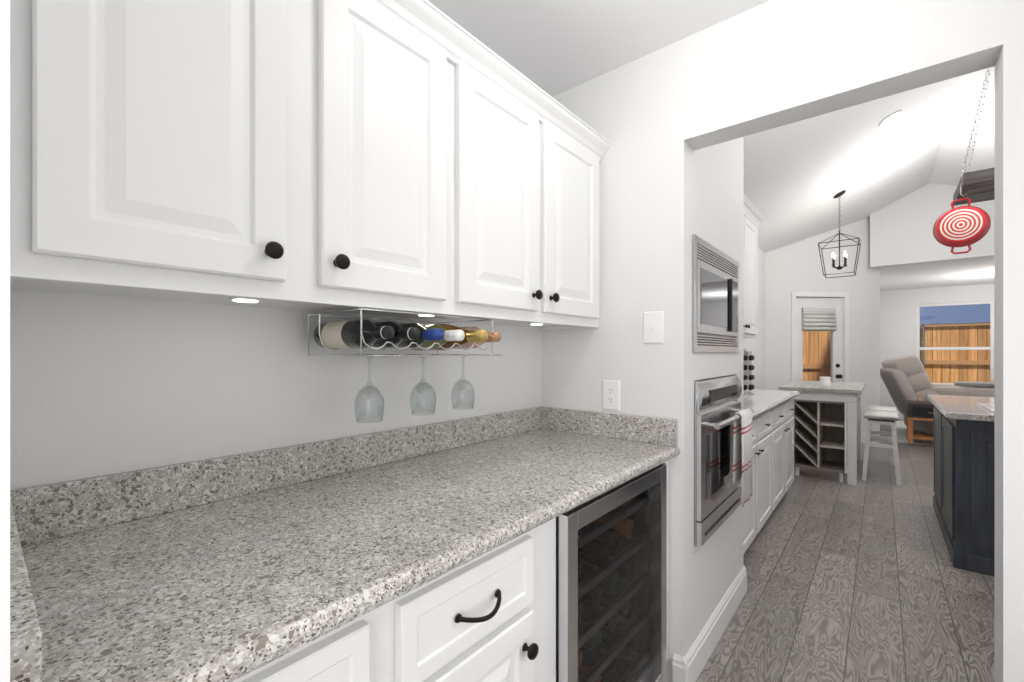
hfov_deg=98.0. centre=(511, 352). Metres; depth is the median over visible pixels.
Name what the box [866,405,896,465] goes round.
stool
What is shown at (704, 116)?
wall
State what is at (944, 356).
fence
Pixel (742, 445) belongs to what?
oven towel
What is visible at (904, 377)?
recliner
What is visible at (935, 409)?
base cabinet
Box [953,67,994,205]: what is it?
pot rack
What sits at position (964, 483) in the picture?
base cabinet
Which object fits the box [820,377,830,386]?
candle jar
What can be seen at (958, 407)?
countertop
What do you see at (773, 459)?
base cabinet
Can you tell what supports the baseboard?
attached to the wall
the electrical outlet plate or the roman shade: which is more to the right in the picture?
the roman shade
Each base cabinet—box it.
[233,518,555,681]
[744,407,775,552]
[776,399,793,505]
[933,407,936,515]
[937,409,994,576]
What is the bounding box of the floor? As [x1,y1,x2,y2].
[696,420,994,681]
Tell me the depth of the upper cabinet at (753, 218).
3.94 m
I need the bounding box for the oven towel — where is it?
[733,409,752,507]
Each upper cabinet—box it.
[10,0,317,307]
[283,0,461,318]
[426,40,608,329]
[744,207,759,337]
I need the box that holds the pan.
[933,198,990,253]
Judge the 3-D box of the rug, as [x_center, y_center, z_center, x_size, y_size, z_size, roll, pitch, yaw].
[7.042,1.251,6.442,2.350,0.030,2.450,0,0,40]
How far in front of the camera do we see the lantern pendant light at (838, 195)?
4.98 m
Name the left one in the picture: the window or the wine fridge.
the wine fridge
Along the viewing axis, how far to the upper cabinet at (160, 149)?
0.73 m
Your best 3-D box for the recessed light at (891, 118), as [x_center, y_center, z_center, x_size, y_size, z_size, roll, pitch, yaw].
[3.204,-1.973,3.768,0.154,0.078,0.170,0,0,40]
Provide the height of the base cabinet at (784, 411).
0.874 m
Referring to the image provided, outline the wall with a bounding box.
[0,0,1023,681]
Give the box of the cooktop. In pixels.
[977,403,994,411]
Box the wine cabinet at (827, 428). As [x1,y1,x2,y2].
[778,380,865,484]
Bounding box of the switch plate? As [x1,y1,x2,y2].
[644,311,663,343]
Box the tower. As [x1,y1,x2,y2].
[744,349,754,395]
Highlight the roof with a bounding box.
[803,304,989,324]
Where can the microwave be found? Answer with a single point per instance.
(715, 303)
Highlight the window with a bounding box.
[916,301,993,382]
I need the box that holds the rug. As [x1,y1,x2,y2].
[895,421,933,445]
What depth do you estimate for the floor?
2.33 m
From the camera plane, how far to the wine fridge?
1.34 m
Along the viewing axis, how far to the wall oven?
1.87 m
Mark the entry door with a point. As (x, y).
(837, 354)
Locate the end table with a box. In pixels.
[904,400,934,443]
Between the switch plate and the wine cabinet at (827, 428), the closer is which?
the switch plate
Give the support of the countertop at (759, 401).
on the base cabinet at (773, 459)
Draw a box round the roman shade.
[802,308,836,330]
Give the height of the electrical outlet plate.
0.124 m
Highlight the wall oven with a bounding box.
[694,375,753,545]
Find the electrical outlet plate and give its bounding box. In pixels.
[602,380,619,410]
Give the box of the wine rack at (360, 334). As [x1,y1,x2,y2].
[308,308,501,422]
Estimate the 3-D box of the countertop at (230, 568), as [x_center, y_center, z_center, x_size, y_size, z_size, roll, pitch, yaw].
[-0.150,0.321,1.227,0.644,0.139,1.662,0,0,40]
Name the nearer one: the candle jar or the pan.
the pan
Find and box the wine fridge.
[556,463,666,681]
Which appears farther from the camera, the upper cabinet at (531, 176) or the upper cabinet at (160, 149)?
the upper cabinet at (531, 176)
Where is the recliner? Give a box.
[880,354,994,433]
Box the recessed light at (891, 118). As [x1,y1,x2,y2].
[879,110,901,127]
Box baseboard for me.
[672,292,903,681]
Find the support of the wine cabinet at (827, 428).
on the floor
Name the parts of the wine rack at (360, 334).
glass, glass, glass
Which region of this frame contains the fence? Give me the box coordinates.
[803,323,989,382]
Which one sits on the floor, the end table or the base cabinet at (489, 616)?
the base cabinet at (489, 616)
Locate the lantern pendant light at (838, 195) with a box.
[818,190,860,277]
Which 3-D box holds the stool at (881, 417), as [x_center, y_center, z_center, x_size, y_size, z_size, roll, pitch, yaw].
[3.703,0.938,4.464,0.294,0.654,0.420,0,0,40]
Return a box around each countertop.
[10,406,679,681]
[744,389,798,417]
[927,394,994,421]
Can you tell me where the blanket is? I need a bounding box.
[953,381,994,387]
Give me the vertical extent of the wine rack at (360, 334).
0.286 m
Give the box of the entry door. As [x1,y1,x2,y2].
[796,297,843,381]
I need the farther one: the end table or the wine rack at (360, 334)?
the end table
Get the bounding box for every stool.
[862,410,900,485]
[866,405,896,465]
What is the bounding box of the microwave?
[693,234,738,352]

